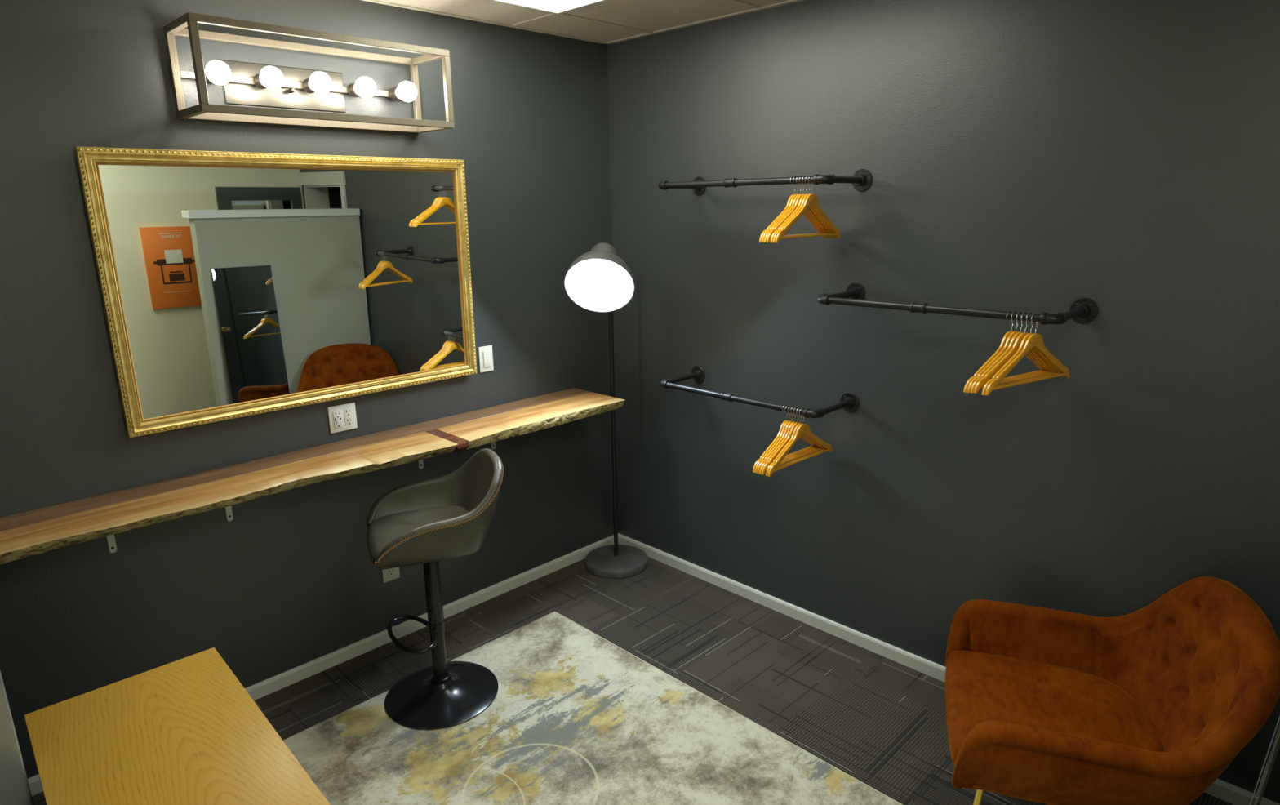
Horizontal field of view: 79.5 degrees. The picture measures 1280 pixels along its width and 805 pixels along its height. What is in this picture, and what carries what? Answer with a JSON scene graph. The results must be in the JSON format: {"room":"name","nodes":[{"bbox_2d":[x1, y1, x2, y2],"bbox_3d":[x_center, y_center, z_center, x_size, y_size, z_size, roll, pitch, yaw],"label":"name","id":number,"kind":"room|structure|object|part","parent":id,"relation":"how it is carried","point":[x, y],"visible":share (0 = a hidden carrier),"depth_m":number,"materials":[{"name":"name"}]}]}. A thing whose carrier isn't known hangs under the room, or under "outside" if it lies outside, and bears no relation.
{"room":"dressing room","nodes":[
{"label":"dressing room","id":0,"kind":"room"},
{"bbox_2d":[0,0,617,777],"bbox_3d":[-1.383,-0.128,2.629,0.100,2.440,3.650,13,20,43],"label":"wall","id":1,"kind":"structure","parent":0,"point":[292,580],"depth_m":2.66,"materials":[{"name":"grey paint"}]},
{"bbox_2d":[106,533,116,552],"bbox_3d":[-1.601,0.411,2.345,0.160,0.152,0.021,13,20,43],"label":"bracket","id":2,"kind":"object","parent":1,"relation":"attached to","point":[111,541],"visible":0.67,"depth_m":2.41,"materials":[{"name":"silver metal"}]},
{"bbox_2d":[224,505,233,520],"bbox_3d":[-1.359,0.348,2.580,0.160,0.152,0.021,13,20,43],"label":"bracket","id":3,"kind":"object","parent":1,"relation":"attached to","point":[228,513],"visible":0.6,"depth_m":2.64,"materials":[{"name":"silver metal"}]},
{"bbox_2d":[74,146,476,437],"bbox_3d":[-1.137,-0.420,2.695,1.256,0.856,0.039,-15,20,-43],"label":"wall mirror","id":4,"kind":"object","parent":1,"relation":"attached to","point":[233,285],"visible":1,"depth_m":2.60,"materials":[{"name":"gold mirror"}]},
{"bbox_2d":[163,12,454,133],"bbox_3d":[-1.038,-1.045,2.510,0.248,0.257,0.821,13,20,43],"label":"vanity light","id":5,"kind":"object","parent":1,"relation":"attached to","point":[243,83],"visible":1,"depth_m":2.48,"materials":[{"name":"beige wood"}]},
{"bbox_2d":[204,68,214,84],"bbox_3d":[-1.309,-0.997,2.346,0.045,0.046,0.046,13,20,43],"label":"socket","id":6,"kind":"object","parent":5,"relation":"attached to","point":[207,81],"depth_m":2.33,"materials":[{"name":"grey metal"}]},
{"bbox_3d":[-1.264,-0.986,2.302,0.082,0.069,0.069,13,20,43],"label":"bulb","id":7,"kind":"part","parent":5,"relation":"part of","materials":[{"name":"white glass"}]},
{"bbox_2d":[253,73,266,88],"bbox_3d":[-1.200,-1.025,2.452,0.045,0.046,0.046,13,20,43],"label":"socket","id":8,"kind":"object","parent":5,"relation":"attached to","point":[257,82],"depth_m":2.44,"materials":[{"name":"grey metal"}]},
{"bbox_3d":[-1.155,-1.015,2.408,0.082,0.069,0.069,13,20,43],"label":"bulb","id":9,"kind":"part","parent":5,"relation":"part of","materials":[{"name":"white glass"}]},
{"bbox_3d":[-1.171,-1.043,2.549,0.006,0.128,0.392,13,20,43],"label":"plate","id":10,"kind":"part","parent":5,"relation":"part of","materials":[{"name":"grey metal"}]},
{"bbox_2d":[302,77,315,93],"bbox_3d":[-1.091,-1.054,2.557,0.045,0.046,0.046,13,20,43],"label":"socket","id":11,"kind":"object","parent":5,"relation":"attached to","point":[306,86],"depth_m":2.54,"materials":[{"name":"grey metal"}]},
{"bbox_3d":[-1.046,-1.043,2.514,0.082,0.069,0.069,13,20,43],"label":"bulb","id":12,"kind":"part","parent":5,"relation":"part of","materials":[{"name":"white glass"}]},
{"bbox_2d":[347,82,359,97],"bbox_3d":[-0.982,-1.083,2.663,0.045,0.046,0.046,13,20,43],"label":"socket","id":13,"kind":"object","parent":5,"relation":"attached to","point":[352,91],"depth_m":2.65,"materials":[{"name":"grey metal"}]},
{"bbox_3d":[-0.937,-1.072,2.619,0.082,0.069,0.069,13,20,43],"label":"bulb","id":14,"kind":"part","parent":5,"relation":"part of","materials":[{"name":"white glass"}]},
{"bbox_2d":[388,86,401,101],"bbox_3d":[-0.873,-1.111,2.769,0.045,0.046,0.046,13,20,43],"label":"socket","id":15,"kind":"object","parent":5,"relation":"attached to","point":[393,94],"depth_m":2.75,"materials":[{"name":"grey metal"}]},
{"bbox_3d":[-0.828,-1.101,2.725,0.082,0.069,0.069,13,20,43],"label":"bulb","id":16,"kind":"part","parent":5,"relation":"part of","materials":[{"name":"white glass"}]},
{"bbox_2d":[0,387,625,564],"bbox_3d":[-0.977,0.189,2.784,0.367,0.042,2.249,13,20,43],"label":"shelf","id":17,"kind":"object","parent":1,"relation":"attached to","point":[40,531],"visible":1,"depth_m":2.55,"materials":[{"name":"brown wood"}]},
{"bbox_2d":[27,534,613,795],"bbox_3d":[-1.327,1.037,2.887,0.013,0.055,3.450,13,20,43],"label":"baseboard","id":18,"kind":"structure","parent":1,"relation":"attached to","point":[274,683],"depth_m":3.18,"materials":[{"name":"white paint"}]},
{"bbox_2d":[327,402,357,433],"bbox_3d":[-1.111,0.057,2.876,0.010,0.101,0.104,13,20,43],"label":"power outlet","id":19,"kind":"object","parent":1,"relation":"attached to","point":[342,417],"visible":1,"depth_m":2.87,"materials":[{"name":"white plastic"}]},
{"bbox_2d":[333,409,342,427],"bbox_3d":[-1.123,0.061,2.860,0.004,0.062,0.031,13,20,43],"label":"receptacle","id":20,"kind":"object","parent":19,"relation":"attached to","point":[337,414],"depth_m":2.86,"materials":[{"name":"white plastic"}]},
{"bbox_2d":[343,408,353,425],"bbox_3d":[-1.095,0.053,2.890,0.002,0.062,0.031,13,20,43],"label":"receptacle","id":21,"kind":"object","parent":19,"relation":"attached to","point":[348,412],"depth_m":2.89,"materials":[{"name":"white plastic"}]},
{"bbox_2d":[382,567,399,582],"bbox_3d":[-1.014,0.671,3.125,0.008,0.111,0.073,13,20,43],"label":"power outlet","id":22,"kind":"object","parent":1,"relation":"attached to","point":[388,575],"visible":0.53,"depth_m":3.13,"materials":[{"name":"white plastic"}]},
{"bbox_2d":[386,567,395,576],"bbox_3d":[-1.012,0.672,3.124,0.003,0.066,0.033,13,20,43],"label":"receptacle","id":23,"kind":"object","parent":22,"relation":"attached to","point":[390,572],"depth_m":3.13,"materials":[{"name":"white plastic"}]},
{"bbox_2d":[417,459,423,469],"bbox_3d":[-0.842,0.212,3.081,0.160,0.152,0.021,13,20,43],"label":"bracket","id":24,"kind":"object","parent":1,"relation":"attached to","point":[420,463],"visible":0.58,"depth_m":3.15,"materials":[{"name":"silver metal"}]},
{"bbox_2d":[478,345,493,372],"bbox_3d":[-0.656,-0.186,3.285,0.012,0.110,0.068,13,20,43],"label":"dimmer switch","id":25,"kind":"object","parent":1,"relation":"attached to","point":[485,353],"visible":1,"depth_m":3.28,"materials":[{"name":"white plastic"}]},
{"bbox_2d":[491,441,495,448],"bbox_3d":[-0.592,0.146,3.324,0.160,0.152,0.021,13,20,43],"label":"bracket","id":26,"kind":"object","parent":1,"relation":"attached to","point":[493,443],"visible":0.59,"depth_m":3.39,"materials":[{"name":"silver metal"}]},
{"bbox_2d":[380,0,789,42],"bbox_3d":[-0.022,-1.035,0.980,3.990,0.100,3.650,13,20,43],"label":"ceiling","id":27,"kind":"structure","parent":0,"point":[652,15],"depth_m":2.93,"materials":[{"name":"tile"}]},
{"bbox_2d":[489,0,607,14],"bbox_3d":[-0.110,-1.324,2.336,1.098,0.006,0.538,13,20,43],"label":"recessed light","id":28,"kind":"object","parent":27,"relation":"in","point":[555,6],"visible":1,"depth_m":2.76,"materials":[{"name":"beige paint"}]},
{"bbox_2d":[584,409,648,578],"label":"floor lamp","id":29,"kind":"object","parent":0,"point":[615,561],"depth_m":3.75,"materials":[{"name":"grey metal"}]},
{"bbox_2d":[31,543,1233,804],"bbox_3d":[0.013,1.425,1.611,3.990,0.100,3.650,13,20,43],"label":"floor","id":30,"kind":"structure","parent":0,"point":[881,721],"depth_m":2.95,"materials":[{"name":"carpet"}]},
{"bbox_2d":[0,670,34,804],"bbox_3d":[-1.689,0.535,1.511,1.061,1.720,0.604,13,20,43],"label":"tall cabinet","id":31,"kind":"object","parent":30,"relation":"on","point":[15,789],"visible":1,"depth_m":1.39,"materials":[{"name":"grey"}]},
{"bbox_2d":[24,647,330,804],"bbox_3d":[-0.809,1.039,1.451,0.352,0.750,0.886,-14,19,-41],"label":"table","id":32,"kind":"object","parent":30,"relation":"on","point":[186,731],"visible":1,"depth_m":1.46,"materials":[{"name":"yellow wood"}]},
{"bbox_2d":[283,610,902,804],"bbox_3d":[-0.111,1.228,2.168,2.147,0.009,1.407,13,20,43],"label":"area rug","id":33,"kind":"object","parent":30,"relation":"on","point":[575,717],"visible":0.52,"depth_m":2.53,"materials":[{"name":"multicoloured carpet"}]},
{"bbox_2d":[366,448,503,728],"bbox_3d":[-0.703,0.632,2.718,0.462,0.890,0.450,-7,16,-22],"label":"bar stool","id":34,"kind":"object","parent":33,"relation":"on","point":[428,522],"visible":1,"depth_m":2.71,"materials":[{"name":"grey leather"}]},
{"bbox_2d":[366,505,468,569],"bbox_3d":[-0.746,0.454,2.654,0.370,0.084,0.347,-7,16,-22],"label":"seat cushion","id":35,"kind":"object","parent":34,"relation":"on","point":[384,523],"depth_m":2.66,"materials":[{"name":"grey leather"}]},
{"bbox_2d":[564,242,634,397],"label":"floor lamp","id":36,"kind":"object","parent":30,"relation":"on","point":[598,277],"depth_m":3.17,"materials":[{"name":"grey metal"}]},
{"bbox_3d":[-0.163,-0.504,3.160,0.184,0.179,0.175,13,20,43],"label":"bulb","id":37,"kind":"part","parent":36,"relation":"part of","materials":[{"name":"white glass"}]},
{"bbox_3d":[-0.156,-0.506,3.162,0.280,0.284,0.287,13,20,43],"label":"lamp shade","id":38,"kind":"part","parent":36,"relation":"part of","materials":[{"name":"grey metal"}]},
{"bbox_2d":[945,576,1279,804],"bbox_3d":[1.232,0.839,2.132,0.704,0.744,0.701,4,15,19],"label":"armchair","id":39,"kind":"object","parent":30,"relation":"on","point":[1150,704],"visible":1,"depth_m":2.06,"materials":[{"name":"orange fabric"}]},
{"bbox_3d":[0.903,1.113,2.078,0.053,0.234,0.020,-5,15,-14],"label":"leg","id":40,"kind":"part","parent":39,"relation":"part of","materials":[{"name":"gold metal"}]},
{"bbox_2d":[945,649,1164,764],"bbox_3d":[1.159,0.897,2.174,0.546,0.102,0.538,4,15,19],"label":"seat cushion","id":41,"kind":"object","parent":39,"relation":"on","point":[1074,694],"depth_m":2.21,"materials":[{"name":"orange fabric"}]},
{"bbox_2d":[1249,715,1279,804],"bbox_3d":[1.200,0.715,1.478,0.368,1.308,0.102,-15,20,-43],"label":"mirror","id":42,"kind":"object","parent":30,"relation":"on","point":[1274,745],"visible":1,"depth_m":1.33,"materials":[{"name":"silver metal"}]},
{"bbox_2d":[607,0,1279,803],"bbox_3d":[1.247,-0.134,2.510,3.790,2.440,0.100,13,20,43],"label":"wall","id":43,"kind":"structure","parent":0,"point":[1039,157],"depth_m":2.57,"materials":[{"name":"grey paint"}]},
{"bbox_2d":[361,0,804,44],"bbox_3d":[-0.022,-0.984,0.993,3.790,0.008,3.450,13,20,43],"label":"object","id":44,"kind":"structure","parent":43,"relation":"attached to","point":[756,8],"depth_m":3.00,"materials":[{"name":"beige paint"}]},
{"bbox_2d":[659,365,858,417],"bbox_3d":[0.440,-0.040,3.105,0.836,0.077,0.261,13,20,43],"label":"clothes rack","id":45,"kind":"object","parent":43,"relation":"attached to","point":[849,402],"visible":1,"depth_m":2.95,"materials":[{"name":"black metal"}]},
{"bbox_3d":[0.182,-0.106,3.376,0.024,0.024,0.219,13,20,43],"label":"arm","id":46,"kind":"part","parent":45,"relation":"part of","materials":[{"name":"black metal"}]},
{"bbox_3d":[0.360,-0.019,3.027,0.719,0.024,0.024,13,20,43],"label":"rail","id":47,"kind":"part","parent":45,"relation":"part of","materials":[{"name":"black metal"}]},
{"bbox_2d":[752,404,813,472],"bbox_3d":[0.551,0.113,2.883,0.399,0.218,0.014,-14,19,-41],"label":"hanger","id":48,"kind":"object","parent":45,"relation":"hanging from","point":[786,420],"visible":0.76,"depth_m":2.85,"materials":[{"name":"brown wood"}]},
{"bbox_2d":[755,404,815,473],"bbox_3d":[0.558,0.114,2.877,0.399,0.218,0.009,-14,18,-41],"label":"hanger","id":49,"kind":"object","parent":45,"relation":"hanging from","point":[789,420],"visible":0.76,"depth_m":2.84,"materials":[{"name":"brown wood"}]},
{"bbox_2d":[756,405,818,474],"bbox_3d":[0.566,0.116,2.869,0.399,0.218,0.009,-14,19,-41],"label":"hanger","id":50,"kind":"object","parent":45,"relation":"hanging from","point":[792,421],"visible":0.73,"depth_m":2.83,"materials":[{"name":"brown wood"}]},
{"bbox_2d":[759,406,822,474],"bbox_3d":[0.574,0.118,2.861,0.399,0.218,0.009,-14,20,-41],"label":"hanger","id":51,"kind":"object","parent":45,"relation":"hanging from","point":[793,423],"visible":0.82,"depth_m":2.83,"materials":[{"name":"brown wood"}]},
{"bbox_2d":[760,407,824,475],"bbox_3d":[0.582,0.119,2.854,0.399,0.218,0.009,-14,21,-41],"label":"hanger","id":52,"kind":"object","parent":45,"relation":"hanging from","point":[766,464],"visible":0.71,"depth_m":2.82,"materials":[{"name":"brown wood"}]},
{"bbox_2d":[765,407,830,476],"bbox_3d":[0.593,0.122,2.843,0.399,0.218,0.009,-14,19,-41],"label":"hanger","id":53,"kind":"object","parent":45,"relation":"hanging from","point":[800,423],"visible":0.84,"depth_m":2.81,"materials":[{"name":"brown wood"}]},
{"bbox_2d":[768,408,832,476],"bbox_3d":[0.600,0.124,2.836,0.399,0.218,0.008,-14,19,-41],"label":"hanger","id":54,"kind":"object","parent":45,"relation":"hanging from","point":[804,428],"visible":0.89,"depth_m":2.81,"materials":[{"name":"brown wood"}]},
{"bbox_3d":[0.720,0.020,2.856,0.024,0.024,0.219,13,20,43],"label":"arm","id":55,"kind":"part","parent":45,"relation":"part of","materials":[{"name":"black metal"}]},
{"bbox_2d":[657,168,871,195],"bbox_3d":[0.428,-0.828,2.902,0.836,0.077,0.261,13,20,43],"label":"clothes rack","id":56,"kind":"object","parent":43,"relation":"attached to","point":[861,180],"visible":1,"depth_m":2.73,"materials":[{"name":"black metal"}]},
{"bbox_3d":[0.171,-0.894,3.174,0.024,0.024,0.219,13,20,43],"label":"arm","id":57,"kind":"part","parent":56,"relation":"part of","materials":[{"name":"black metal"}]},
{"bbox_3d":[0.349,-0.807,2.825,0.719,0.024,0.024,13,20,43],"label":"rail","id":58,"kind":"part","parent":56,"relation":"part of","materials":[{"name":"black metal"}]},
{"bbox_2d":[759,176,825,242],"bbox_3d":[0.538,-0.676,2.682,0.009,0.218,0.399,11,19,44],"label":"hanger","id":59,"kind":"object","parent":56,"relation":"hanging from","point":[792,195],"visible":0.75,"depth_m":2.65,"materials":[{"name":"brown wood"}]},
{"bbox_2d":[761,175,826,242],"bbox_3d":[0.546,-0.675,2.675,0.008,0.218,0.399,12,19,44],"label":"hanger","id":60,"kind":"object","parent":56,"relation":"hanging from","point":[793,196],"visible":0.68,"depth_m":2.64,"materials":[{"name":"brown wood"}]},
{"bbox_2d":[764,175,829,243],"bbox_3d":[0.554,-0.673,2.668,0.008,0.218,0.399,13,20,43],"label":"hanger","id":61,"kind":"object","parent":56,"relation":"hanging from","point":[797,195],"visible":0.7,"depth_m":2.63,"materials":[{"name":"brown wood"}]},
{"bbox_2d":[766,175,831,243],"bbox_3d":[0.561,-0.671,2.660,0.009,0.218,0.399,14,21,43],"label":"hanger","id":62,"kind":"object","parent":56,"relation":"hanging from","point":[769,236],"visible":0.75,"depth_m":2.63,"materials":[{"name":"brown wood"}]},
{"bbox_2d":[770,175,835,243],"bbox_3d":[0.572,-0.669,2.650,0.009,0.218,0.399,13,20,43],"label":"hanger","id":63,"kind":"object","parent":56,"relation":"hanging from","point":[803,195],"visible":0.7,"depth_m":2.62,"materials":[{"name":"brown wood"}]},
{"bbox_2d":[772,175,838,243],"bbox_3d":[0.579,-0.667,2.643,0.009,0.218,0.399,13,20,43],"label":"hanger","id":64,"kind":"object","parent":56,"relation":"hanging from","point":[806,195],"visible":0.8,"depth_m":2.61,"materials":[{"name":"brown wood"}]},
{"bbox_2d":[774,175,840,243],"bbox_3d":[0.587,-0.665,2.635,0.009,0.218,0.399,14,21,43],"label":"hanger","id":65,"kind":"object","parent":56,"relation":"hanging from","point":[811,199],"visible":0.89,"depth_m":2.62,"materials":[{"name":"brown wood"}]},
{"bbox_3d":[0.709,-0.768,2.653,0.024,0.024,0.219,13,20,43],"label":"arm","id":66,"kind":"part","parent":56,"relation":"part of","materials":[{"name":"black metal"}]},
{"bbox_2d":[617,533,1279,804],"bbox_3d":[0.947,0.967,3.035,3.010,0.055,0.013,13,20,43],"label":"baseboard","id":67,"kind":"structure","parent":43,"relation":"attached to","point":[1225,791],"depth_m":3.18,"materials":[{"name":"white paint"}]},
{"bbox_2d":[817,282,1097,324],"bbox_3d":[0.971,-0.315,2.482,0.838,0.077,0.261,13,20,43],"label":"clothes rack","id":68,"kind":"object","parent":43,"relation":"attached to","point":[1082,310],"visible":1,"depth_m":2.32,"materials":[{"name":"black metal"}]},
{"bbox_3d":[0.713,-0.381,2.754,0.024,0.024,0.219,13,20,43],"label":"arm","id":69,"kind":"part","parent":68,"relation":"part of","materials":[{"name":"black metal"}]},
{"bbox_3d":[0.891,-0.294,2.405,0.721,0.024,0.024,13,20,43],"label":"rail","id":70,"kind":"part","parent":68,"relation":"part of","materials":[{"name":"black metal"}]},
{"bbox_2d":[963,310,1044,393],"bbox_3d":[1.088,-0.161,2.256,0.399,0.219,0.014,-9,17,-30],"label":"hanger","id":71,"kind":"object","parent":68,"relation":"hanging from","point":[1006,335],"visible":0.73,"depth_m":2.23,"materials":[{"name":"brown wood"}]},
{"bbox_2d":[966,311,1047,393],"bbox_3d":[1.094,-0.160,2.249,0.399,0.218,0.009,-10,16,-30],"label":"hanger","id":72,"kind":"object","parent":68,"relation":"hanging from","point":[1011,335],"visible":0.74,"depth_m":2.22,"materials":[{"name":"brown wood"}]},
{"bbox_2d":[969,311,1051,393],"bbox_3d":[1.103,-0.158,2.241,0.399,0.218,0.009,-9,17,-30],"label":"hanger","id":73,"kind":"object","parent":68,"relation":"hanging from","point":[1015,335],"visible":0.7,"depth_m":2.21,"materials":[{"name":"brown wood"}]},
{"bbox_2d":[973,311,1058,393],"bbox_3d":[1.110,-0.155,2.233,0.399,0.219,0.013,-9,17,-30],"label":"hanger","id":74,"kind":"object","parent":68,"relation":"hanging from","point":[980,384],"visible":0.7,"depth_m":2.21,"materials":[{"name":"brown wood"}]},
{"bbox_2d":[981,311,1066,395],"bbox_3d":[1.124,-0.153,2.220,0.399,0.218,0.009,-10,16,-30],"label":"hanger","id":75,"kind":"object","parent":68,"relation":"hanging from","point":[1027,335],"visible":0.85,"depth_m":2.19,"materials":[{"name":"brown wood"}]},
{"bbox_2d":[984,312,1070,395],"bbox_3d":[1.132,-0.151,2.212,0.399,0.218,0.010,-9,17,-30],"label":"hanger","id":76,"kind":"object","parent":68,"relation":"hanging from","point":[1035,340],"visible":0.93,"depth_m":2.19,"materials":[{"name":"brown wood"}]},
{"bbox_3d":[1.252,-0.255,2.232,0.024,0.024,0.219,13,20,43],"label":"arm","id":77,"kind":"part","parent":68,"relation":"part of","materials":[{"name":"black metal"}]}
]}

